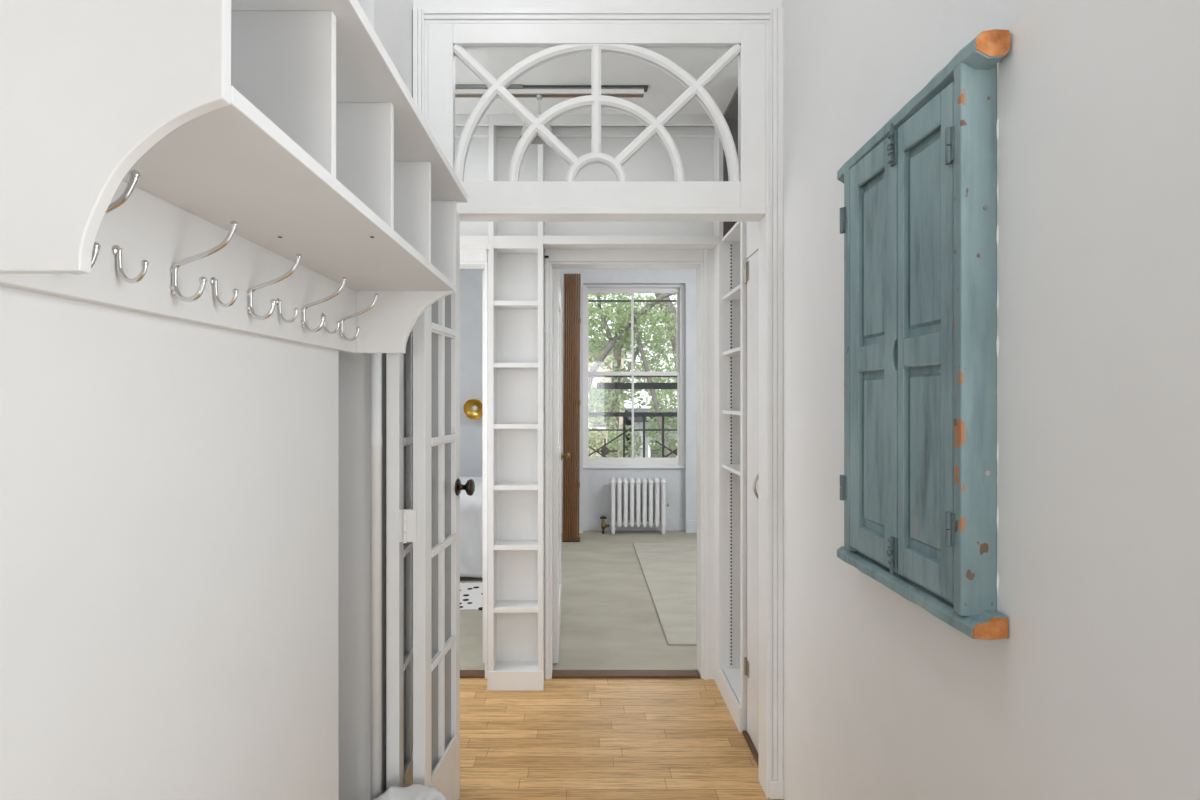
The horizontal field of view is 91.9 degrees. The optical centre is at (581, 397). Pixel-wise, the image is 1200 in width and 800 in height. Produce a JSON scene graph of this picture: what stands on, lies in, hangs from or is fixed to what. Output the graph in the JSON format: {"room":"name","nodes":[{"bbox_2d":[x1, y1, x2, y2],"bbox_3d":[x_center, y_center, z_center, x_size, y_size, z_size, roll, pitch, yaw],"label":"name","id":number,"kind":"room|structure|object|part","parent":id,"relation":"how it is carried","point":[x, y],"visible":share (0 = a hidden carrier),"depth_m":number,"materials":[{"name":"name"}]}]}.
{"room":"entrance hallway","nodes":[
{"label":"entrance hallway","id":0,"kind":"room"},
{"bbox_2d":[0,0,412,799],"bbox_3d":[-0.781,-0.380,-1.500,0.398,3.500,7.000,0,0,0],"label":"wall","id":1,"kind":"structure","parent":0,"point":[169,487],"depth_m":0.85,"materials":[{"name":"paint"}]},
{"bbox_2d":[0,0,467,352],"bbox_3d":[-0.438,-0.322,0.995,0.295,0.417,0.957,0,0,0],"label":"shelf","id":2,"kind":"object","parent":1,"relation":"attached to","point":[267,168],"visible":1,"depth_m":0.74,"materials":[{"name":"paint"}]},
{"bbox_3d":[-0.452,-0.304,0.522,0.266,0.383,0.013,0,0,0],"label":"panel","id":3,"kind":"part","parent":2,"relation":"part of","materials":[{"name":"paint"}]},
{"bbox_3d":[-0.443,-0.277,1.000,0.248,0.017,0.945,0,0,0],"label":"shelf","id":4,"kind":"part","parent":2,"relation":"part of","materials":[{"name":"paint"}]},
{"bbox_3d":[-0.428,-0.505,0.995,0.277,0.019,0.957,0,0,0],"label":"shelf","id":5,"kind":"part","parent":2,"relation":"part of","materials":[{"name":"paint"}]},
{"bbox_3d":[-0.443,-0.304,1.464,0.248,0.383,0.018,0,0,0],"label":"panel","id":6,"kind":"part","parent":2,"relation":"part of","materials":[{"name":"paint"}]},
{"bbox_2d":[370,353,381,799],"bbox_3d":[-0.712,0.535,1.603,0.316,1.671,0.032,0,0,0],"label":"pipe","id":7,"kind":"object","parent":1,"relation":"attached to","point":[375,358],"visible":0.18,"depth_m":1.59,"materials":[{"name":"metal"}]},
{"bbox_2d":[386,211,474,799],"bbox_3d":[-0.470,0.366,1.815,0.216,1.983,0.327,0,0,0],"label":"door","id":8,"kind":"structure","parent":1,"relation":"in","point":[424,486],"depth_m":1.74,"materials":[{"name":"paint"}]},
{"bbox_3d":[-0.552,0.292,1.823,0.004,1.691,0.220,0,0,-3],"label":"pane","id":9,"kind":"part","parent":8,"relation":"part of","materials":[{"name":"clear glass"}]},
{"bbox_3d":[-0.451,0.292,1.826,0.004,1.691,0.221,0,0,7],"label":"pane","id":10,"kind":"part","parent":8,"relation":"part of","materials":[{"name":"clear glass"}]},
{"bbox_3d":[-0.391,0.299,1.945,0.054,0.058,0.058,0,0,7],"label":"knob","id":11,"kind":"part","parent":8,"relation":"part of","materials":[{"name":"brown metal"}]},
{"bbox_2d":[460,269,696,531],"bbox_3d":[-0.150,0.020,5.938,5.100,2.700,0.104,0,0,0],"label":"wall","id":12,"kind":"structure","parent":0,"point":[471,280],"depth_m":5.89,"materials":[{"name":"paint"}]},
{"bbox_2d":[463,399,482,419],"bbox_3d":[-1.073,0.113,5.808,0.215,0.212,0.156,0,0,0],"label":"wall lamp","id":13,"kind":"object","parent":12,"relation":"attached to","point":[473,408],"visible":0.94,"depth_m":5.80,"materials":[{"name":"gold metal"}]},
{"bbox_2d":[561,520,696,532],"bbox_3d":[-0.150,1.305,5.878,5.100,0.130,0.015,0,0,0],"label":"baseboard","id":14,"kind":"structure","parent":12,"relation":"attached to","point":[691,525],"depth_m":5.87,"materials":[{"name":"paint"}]},
{"bbox_2d":[455,126,712,670],"bbox_3d":[-0.150,0.020,2.884,5.100,2.700,0.092,0,0,0],"label":"wall","id":15,"kind":"structure","parent":0,"point":[651,162],"depth_m":2.84,"materials":[{"name":"paint"}]},
{"bbox_2d":[460,249,487,678],"bbox_3d":[-0.876,0.321,2.873,0.828,2.099,0.123,0,0,0],"label":"trim","id":16,"kind":"structure","parent":15,"relation":"attached to","point":[469,258],"depth_m":2.83,"materials":[{"name":"paint"}]},
{"bbox_2d":[483,271,484,662],"bbox_3d":[-0.481,0.353,3.322,0.149,2.010,0.732,0,0,0],"label":"door","id":17,"kind":"structure","parent":15,"relation":"in","point":[483,271],"depth_m":2.97,"materials":[{"name":"paint"}]},
{"bbox_2d":[553,271,569,662],"bbox_3d":[-0.150,0.353,3.322,0.149,2.010,0.732,0,0,0],"label":"door","id":18,"kind":"structure","parent":15,"relation":"in","point":[557,455],"depth_m":2.97,"materials":[{"name":"paint"}]},
{"bbox_3d":[-0.145,0.353,3.328,0.038,2.010,0.720,0,0,-1],"label":"panel","id":19,"kind":"part","parent":18,"relation":"part of","materials":[{"name":"paint"}]},
{"bbox_3d":[-0.103,0.367,3.629,0.056,0.054,0.054,0,0,0],"label":"knob","id":20,"kind":"part","parent":18,"relation":"part of","materials":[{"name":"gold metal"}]},
{"bbox_2d":[460,670,700,677],"bbox_3d":[-0.314,1.364,2.867,1.788,0.012,0.066,0,0,0],"label":"trim","id":21,"kind":"structure","parent":15,"relation":"attached to","point":[463,673],"depth_m":2.85,"materials":[{"name":"brown wood"}]},
{"bbox_2d":[455,127,713,137],"bbox_3d":[-0.310,-1.296,2.828,2.020,0.048,0.020,0,0,0],"label":"trim","id":22,"kind":"structure","parent":15,"relation":"attached to","point":[481,132],"depth_m":2.82,"materials":[{"name":"paint"}]},
{"bbox_2d":[545,249,713,679],"bbox_3d":[0.238,0.321,2.874,0.835,2.099,0.121,0,0,0],"label":"trim","id":23,"kind":"structure","parent":15,"relation":"attached to","point":[702,260],"depth_m":2.82,"materials":[{"name":"paint"}]},
{"bbox_2d":[455,50,737,114],"bbox_3d":[-0.150,-1.480,2.457,2.500,0.300,0.763,0,0,0],"label":"ceiling","id":24,"kind":"structure","parent":0,"point":[663,90],"depth_m":2.40,"materials":[{"name":"paint"}]},
{"bbox_2d":[455,84,487,97],"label":"track light","id":25,"kind":"object","parent":24,"relation":"attached to","point":[461,90],"depth_m":2.47,"materials":[{"name":"paint"}]},
{"bbox_2d":[506,84,590,117],"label":"track light","id":26,"kind":"object","parent":24,"relation":"attached to","point":[539,92],"depth_m":2.47,"materials":[{"name":"paint"}]},
{"bbox_3d":[-0.183,-1.245,2.487,0.023,0.100,0.024,0,0,0],"label":"stem","id":27,"kind":"part","parent":26,"relation":"part of","materials":[{"name":"paint"}]},
{"bbox_2d":[601,85,647,97],"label":"track light","id":28,"kind":"object","parent":24,"relation":"attached to","point":[619,91],"depth_m":2.47,"materials":[{"name":"paint"}]},
{"bbox_3d":[-0.309,-1.327,2.487,1.181,0.007,0.042,0,0,0],"label":"mounting rail","id":29,"kind":"part","parent":28,"relation":"part of","materials":[{"name":"white metal"}]},
{"bbox_2d":[413,0,781,9],"bbox_3d":[-0.356,-0.380,2.038,2.088,3.500,0.075,0,0,0],"label":"wall","id":30,"kind":"structure","parent":0,"point":[422,4],"depth_m":2.00,"materials":[{"name":"paint"}]},
{"bbox_2d":[428,23,765,206],"bbox_3d":[0.051,-0.971,2.013,1.161,0.634,0.040,0,0,0],"label":"window","id":31,"kind":"structure","parent":30,"relation":"in","point":[745,186],"depth_m":1.99,"materials":[{"name":"paint"}]},
{"bbox_2d":[424,23,769,797],"bbox_3d":[0.051,0.041,2.034,1.185,2.658,0.093,0,0,0],"label":"trim","id":32,"kind":"structure","parent":30,"relation":"attached to","point":[761,215],"depth_m":2.01,"materials":[{"name":"paint"}]},
{"bbox_2d":[413,8,783,798],"bbox_3d":[0.055,0.017,1.990,1.268,2.706,0.022,0,0,0],"label":"trim","id":33,"kind":"structure","parent":30,"relation":"attached to","point":[774,17],"depth_m":1.99,"materials":[{"name":"paint"}]},
{"bbox_2d":[459,531,783,799],"bbox_3d":[-0.150,1.418,0.600,5.100,0.104,11.200,0,0,0],"label":"floor","id":34,"kind":"structure","parent":0,"point":[572,738],"depth_m":2.50,"materials":[{"name":"brown wood"}]},
{"bbox_2d":[373,784,446,799],"bbox_3d":[-0.463,1.220,1.521,0.223,0.299,0.225,0,0,0],"label":"waste bin","id":35,"kind":"object","parent":34,"relation":"on","point":[414,791],"visible":1,"depth_m":1.58,"materials":[{"name":"plastic"}]},
{"bbox_2d":[460,583,482,609],"bbox_3d":[-1.260,1.362,4.000,1.280,0.008,0.540,0,0,0],"label":"area rug","id":36,"kind":"object","parent":34,"relation":"on","point":[471,594],"visible":0.02,"depth_m":3.97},
{"bbox_2d":[562,274,580,541],"bbox_3d":[-0.100,0.093,5.585,0.179,2.546,0.170,0,0,0],"label":"door","id":37,"kind":"structure","parent":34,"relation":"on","point":[571,322],"depth_m":5.50,"materials":[{"name":"brown wood"}]},
{"bbox_2d":[455,115,718,690],"bbox_3d":[-0.339,0.020,2.776,1.962,2.700,0.123,0,0,0],"label":"bookcase","id":38,"kind":"object","parent":34,"relation":"on","point":[516,263],"visible":0.81,"depth_m":2.83,"materials":[{"name":"paint"}]},
{"bbox_3d":[-0.427,0.020,2.780,0.024,2.700,0.117,0,0,0],"label":"panel","id":39,"kind":"part","parent":38,"relation":"part of","materials":[{"name":"paint"}]},
{"bbox_3d":[-0.311,0.997,2.776,0.208,0.022,0.105,0,0,0],"label":"shelf","id":40,"kind":"part","parent":38,"relation":"part of","materials":[{"name":"paint"}]},
{"bbox_3d":[-0.311,0.704,2.776,0.208,0.022,0.105,0,0,0],"label":"shelf","id":41,"kind":"part","parent":38,"relation":"part of","materials":[{"name":"paint"}]},
{"bbox_3d":[-0.311,0.422,2.776,0.208,0.022,0.105,0,0,0],"label":"shelf","id":42,"kind":"part","parent":38,"relation":"part of","materials":[{"name":"paint"}]},
{"bbox_3d":[-0.311,0.134,2.776,0.208,0.022,0.105,0,0,0],"label":"shelf","id":43,"kind":"part","parent":38,"relation":"part of","materials":[{"name":"paint"}]},
{"bbox_3d":[-0.311,-0.155,2.776,0.208,0.022,0.105,0,0,0],"label":"shelf","id":44,"kind":"part","parent":38,"relation":"part of","materials":[{"name":"paint"}]},
{"bbox_3d":[-0.311,-0.446,2.776,0.208,0.022,0.105,0,0,0],"label":"shelf","id":45,"kind":"part","parent":38,"relation":"part of","materials":[{"name":"paint"}]},
{"bbox_3d":[-0.311,1.287,2.775,0.208,0.012,0.107,0,0,0],"label":"shelf","id":46,"kind":"part","parent":38,"relation":"part of","materials":[{"name":"paint"}]},
{"bbox_3d":[-0.311,0.325,2.833,0.208,2.090,0.010,0,0,0],"label":"panel","id":47,"kind":"part","parent":38,"relation":"part of","materials":[{"name":"paint"}]},
{"bbox_3d":[-0.195,0.020,2.780,0.024,2.700,0.117,0,0,0],"label":"panel","id":48,"kind":"part","parent":38,"relation":"part of","materials":[{"name":"paint"}]},
{"bbox_3d":[-0.339,-1.308,2.731,1.962,0.045,0.020,0,0,0],"label":"head rail","id":49,"kind":"part","parent":38,"relation":"part of","materials":[{"name":"paint"}]},
{"bbox_3d":[-0.339,-0.733,2.780,1.962,0.059,0.117,0,0,0],"label":"overdoor shelf","id":50,"kind":"part","parent":38,"relation":"part of","materials":[{"name":"paint"}]},
{"bbox_2d":[600,478,668,534],"bbox_3d":[0.530,1.083,5.830,0.698,0.565,0.182,0,0,0],"label":"radiator","id":51,"kind":"object","parent":34,"relation":"on","point":[646,485],"visible":1,"depth_m":5.76,"materials":[{"name":"metal"}]},
{"bbox_2d":[633,543,696,644],"bbox_3d":[1.238,1.360,4.310,1.525,0.012,2.220,0,0,0],"label":"area rug","id":52,"kind":"object","parent":34,"relation":"on","point":[669,570],"visible":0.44,"depth_m":4.23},
{"bbox_2d":[713,86,747,732],"bbox_3d":[0.771,0.020,2.605,0.257,2.700,0.466,0,0,0],"label":"bookcase","id":53,"kind":"object","parent":34,"relation":"on","point":[730,289],"visible":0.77,"depth_m":2.72,"materials":[{"name":"paint"}]},
{"bbox_3d":[0.771,0.020,2.780,0.257,2.700,0.115,0,0,0],"label":"panel","id":54,"kind":"part","parent":53,"relation":"part of","materials":[{"name":"paint"}]},
{"bbox_3d":[0.772,-0.742,2.562,0.226,0.016,0.323,0,0,0],"label":"shelf","id":55,"kind":"part","parent":53,"relation":"part of","materials":[{"name":"paint"}]},
{"bbox_3d":[0.772,-0.467,2.562,0.226,0.016,0.323,0,0,0],"label":"shelf","id":56,"kind":"part","parent":53,"relation":"part of","materials":[{"name":"paint"}]},
{"bbox_3d":[0.772,-0.207,2.562,0.226,0.016,0.323,0,0,0],"label":"shelf","id":57,"kind":"part","parent":53,"relation":"part of","materials":[{"name":"paint"}]},
{"bbox_3d":[0.772,0.065,2.562,0.226,0.016,0.323,0,0,0],"label":"shelf","id":58,"kind":"part","parent":53,"relation":"part of","materials":[{"name":"paint"}]},
{"bbox_3d":[0.772,0.318,2.562,0.226,0.016,0.323,0,0,0],"label":"shelf","id":59,"kind":"part","parent":53,"relation":"part of","materials":[{"name":"paint"}]},
{"bbox_3d":[0.772,1.278,2.562,0.226,0.016,0.323,0,0,0],"label":"shelf","id":60,"kind":"part","parent":53,"relation":"part of","materials":[{"name":"paint"}]},
{"bbox_3d":[0.777,0.020,2.386,0.245,2.700,0.028,0,0,0],"label":"panel","id":61,"kind":"part","parent":53,"relation":"part of","materials":[{"name":"paint"}]},
{"bbox_3d":[-1.670,1.128,5.090,1.760,0.476,1.400,0,0,0],"label":"bed","id":62,"kind":"object","parent":34,"relation":"on","visible":0},
{"bbox_2d":[460,477,482,577],"bbox_3d":[-1.558,1.015,4.924,1.917,0.656,1.311,0,0,0],"label":"duvet","id":63,"kind":"object","parent":62,"relation":"on","point":[471,507],"visible":0.03,"depth_m":4.31,"materials":[{"name":"white fabric"}]},
{"bbox_2d":[583,468,683,517],"bbox_3d":[0.533,0.051,6.055,1.245,2.637,0.130,0,0,0],"label":"wall","id":64,"kind":"structure","parent":0,"point":[596,481],"depth_m":5.99,"materials":[{"name":"paint"}]},
{"bbox_2d":[588,300,676,457],"bbox_3d":[0.492,-0.107,6.445,2.817,2.066,0.670,0,0,0],"label":"fire escape","id":65,"kind":"object","parent":64,"relation":"attached to","point":[605,451],"visible":0.31,"depth_m":6.74,"materials":[{"name":"black metal"}]},
{"bbox_3d":[0.489,0.524,6.750,0.024,0.675,0.024,0,0,0],"label":"post","id":66,"kind":"part","parent":65,"relation":"part of","materials":[{"name":"black metal"}]},
{"bbox_3d":[0.650,0.192,6.750,2.500,0.050,0.050,0,0,0],"label":"rail","id":67,"kind":"part","parent":65,"relation":"part of","materials":[{"name":"black metal"}]},
{"bbox_3d":[0.650,-1.129,6.750,2.500,0.022,0.020,0,0,0],"label":"rail","id":68,"kind":"part","parent":65,"relation":"part of","materials":[{"name":"black metal"}]},
{"bbox_3d":[0.650,-0.256,6.750,2.500,0.030,0.020,0,0,0],"label":"rail","id":69,"kind":"part","parent":65,"relation":"part of","materials":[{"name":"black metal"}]},
{"bbox_3d":[0.650,0.372,6.750,2.500,0.018,0.020,0,0,0],"label":"rail","id":70,"kind":"part","parent":65,"relation":"part of","materials":[{"name":"black metal"}]},
{"bbox_3d":[0.722,0.524,6.750,0.024,0.675,0.024,0,0,0],"label":"post","id":71,"kind":"part","parent":65,"relation":"part of","materials":[{"name":"black metal"}]},
{"bbox_3d":[0.943,0.524,6.750,0.024,0.675,0.024,0,0,0],"label":"post","id":72,"kind":"part","parent":65,"relation":"part of","materials":[{"name":"black metal"}]},
{"bbox_2d":[583,518,683,530],"bbox_3d":[0.533,1.305,5.982,1.045,0.130,0.015,0,0,0],"label":"baseboard","id":73,"kind":"structure","parent":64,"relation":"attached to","point":[589,524],"depth_m":5.97,"materials":[{"name":"paint"}]},
{"bbox_2d":[583,285,684,467],"bbox_3d":[0.533,-0.223,6.019,1.045,1.889,0.127,0,0,0],"label":"window","id":74,"kind":"structure","parent":64,"relation":"attached to","point":[678,462],"depth_m":6.00,"materials":[{"name":"paint"}]},
{"bbox_3d":[0.532,0.209,6.016,0.981,0.965,0.040,0,0,0],"label":"sash","id":75,"kind":"part","parent":74,"relation":"part of","materials":[{"name":"paint"}]},
{"bbox_3d":[0.532,-0.695,6.062,0.981,0.924,0.040,0,0,0],"label":"sash","id":76,"kind":"part","parent":74,"relation":"part of","materials":[{"name":"paint"}]},
{"bbox_3d":[0.533,0.707,5.973,1.043,0.030,0.035,0,0,0],"label":"sill","id":77,"kind":"part","parent":74,"relation":"part of","materials":[{"name":"paint"}]},
{"bbox_2d":[746,0,1199,799],"bbox_3d":[0.886,-0.380,-1.081,0.428,3.500,7.838,0,0,0],"label":"wall","id":78,"kind":"structure","parent":0,"point":[1092,692],"depth_m":0.87,"materials":[{"name":"paint"}]},
{"bbox_2d":[742,731,757,764],"bbox_3d":[0.663,1.364,2.223,0.017,0.012,0.295,0,0,0],"label":"trim","id":79,"kind":"structure","parent":78,"relation":"attached to","point":[747,738],"depth_m":2.27,"materials":[{"name":"brown wood"}]},
{"bbox_2d":[744,251,757,750],"bbox_3d":[0.663,0.395,2.228,0.073,1.920,0.292,0,0,0],"label":"door","id":80,"kind":"structure","parent":78,"relation":"in","point":[751,266],"depth_m":2.29,"materials":[{"name":"paint"}]},
{"bbox_3d":[0.650,0.324,2.125,0.047,0.130,0.018,0,0,0],"label":"pull handle","id":81,"kind":"part","parent":80,"relation":"part of","materials":[{"name":"silver metal"}]},
{"bbox_2d":[837,29,1009,639],"bbox_3d":[0.651,-0.098,1.180,0.077,0.986,0.507,0,0,0],"label":"shutters","id":82,"kind":"object","parent":78,"relation":"attached to","point":[919,226],"visible":1,"depth_m":1.05,"materials":[{"name":"blue paint"}]},
{"bbox_3d":[0.633,-0.485,1.265,0.009,0.009,0.112,0,0,0],"label":"moulding","id":83,"kind":"part","parent":82,"relation":"part of","materials":[{"name":"teal wood"}]},
{"bbox_3d":[0.633,-0.062,1.265,0.009,0.009,0.112,0,0,0],"label":"moulding","id":84,"kind":"part","parent":82,"relation":"part of","materials":[{"name":"teal wood"}]},
{"bbox_3d":[0.638,-0.095,1.262,0.018,0.886,0.203,0,0,0],"label":"door","id":85,"kind":"part","parent":82,"relation":"part of","materials":[{"name":"teal wood"}]},
{"bbox_3d":[0.641,-0.301,1.265,0.010,0.374,0.118,0,0,0],"label":"panel","id":86,"kind":"part","parent":82,"relation":"part of","materials":[{"name":"teal wood"}]},
{"bbox_3d":[0.641,0.115,1.265,0.010,0.360,0.118,0,0,0],"label":"panel","id":87,"kind":"part","parent":82,"relation":"part of","materials":[{"name":"teal wood"}]},
{"bbox_3d":[0.633,-0.485,1.078,0.009,0.009,0.116,0,0,0],"label":"moulding","id":88,"kind":"part","parent":82,"relation":"part of","materials":[{"name":"teal wood"}]},
{"bbox_3d":[0.633,-0.062,1.078,0.009,0.009,0.116,0,0,0],"label":"moulding","id":89,"kind":"part","parent":82,"relation":"part of","materials":[{"name":"teal wood"}]},
{"bbox_3d":[0.641,-0.301,1.078,0.010,0.374,0.122,0,0,0],"label":"panel","id":90,"kind":"part","parent":82,"relation":"part of","materials":[{"name":"teal wood"}]},
{"bbox_3d":[0.641,0.115,1.078,0.010,0.360,0.122,0,0,0],"label":"panel","id":91,"kind":"part","parent":82,"relation":"part of","materials":[{"name":"teal wood"}]},
{"bbox_3d":[0.638,-0.095,1.071,0.018,0.886,0.173,0,0,0],"label":"door","id":92,"kind":"part","parent":82,"relation":"part of","materials":[{"name":"teal wood"}]},
{"label":"outside","id":93,"kind":"structure","parent":0,"visible":0},
{"bbox_3d":[0.000,5.470,34.000,60.000,0.200,52.000,0,0,0],"label":"ground","id":94,"kind":"structure","parent":93,"visible":0},
{"bbox_2d":[588,340,628,457],"bbox_3d":[-0.875,1.845,19.925,4.550,7.050,6.150,0,0,0],"label":"house","id":95,"kind":"structure","parent":94,"relation":"on","point":[600,425],"depth_m":17.00,"materials":[{"name":"paint"}]},
{"bbox_3d":[0.542,0.270,16.965,0.660,1.160,0.010,0,0,0],"label":"pane","id":96,"kind":"part","parent":95,"relation":"part of","materials":[{"name":"clear glass"}]},
{"bbox_3d":[-0.875,-1.555,19.925,4.550,0.250,6.150,0,0,0],"label":"cornice","id":97,"kind":"part","parent":95,"relation":"part of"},
{"bbox_2d":[588,294,676,457],"bbox_3d":[0.446,1.645,9.841,2.993,7.488,1.514,0,0,0],"label":"leafy tree","id":98,"kind":"object","parent":94,"relation":"on","point":[623,335],"visible":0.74,"depth_m":9.63,"materials":[{"name":"green plant"}]},
{"bbox_2d":[588,294,676,457],"bbox_3d":[1.360,1.368,11.923,3.664,8.014,1.873,0,0,-17],"label":"leafy tree","id":99,"kind":"object","parent":94,"relation":"on","point":[672,445],"visible":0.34,"depth_m":11.67,"materials":[{"name":"green plant"}]},
{"bbox_2d":[588,294,676,457],"bbox_3d":[0.914,1.385,14.014,3.501,7.992,1.709,0,0,0],"label":"leafy tree","id":100,"kind":"object","parent":94,"relation":"on","point":[616,358],"visible":0.24,"depth_m":13.90,"materials":[{"name":"green plant"}]},
{"bbox_2d":[625,408,676,457],"bbox_3d":[4.500,2.870,17.925,6.300,5.000,6.150,0,0,0],"label":"house","id":101,"kind":"structure","parent":94,"relation":"on","point":[638,421],"depth_m":15.00,"materials":[{"name":"paint"}]},
{"bbox_3d":[4.500,0.495,17.925,6.300,0.250,6.150,0,0,0],"label":"cornice","id":102,"kind":"part","parent":101,"relation":"part of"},
{"bbox_3d":[2.100,1.808,14.965,0.660,1.160,0.010,0,0,0],"label":"pane","id":103,"kind":"part","parent":101,"relation":"part of","materials":[{"name":"clear glass"}]}
]}

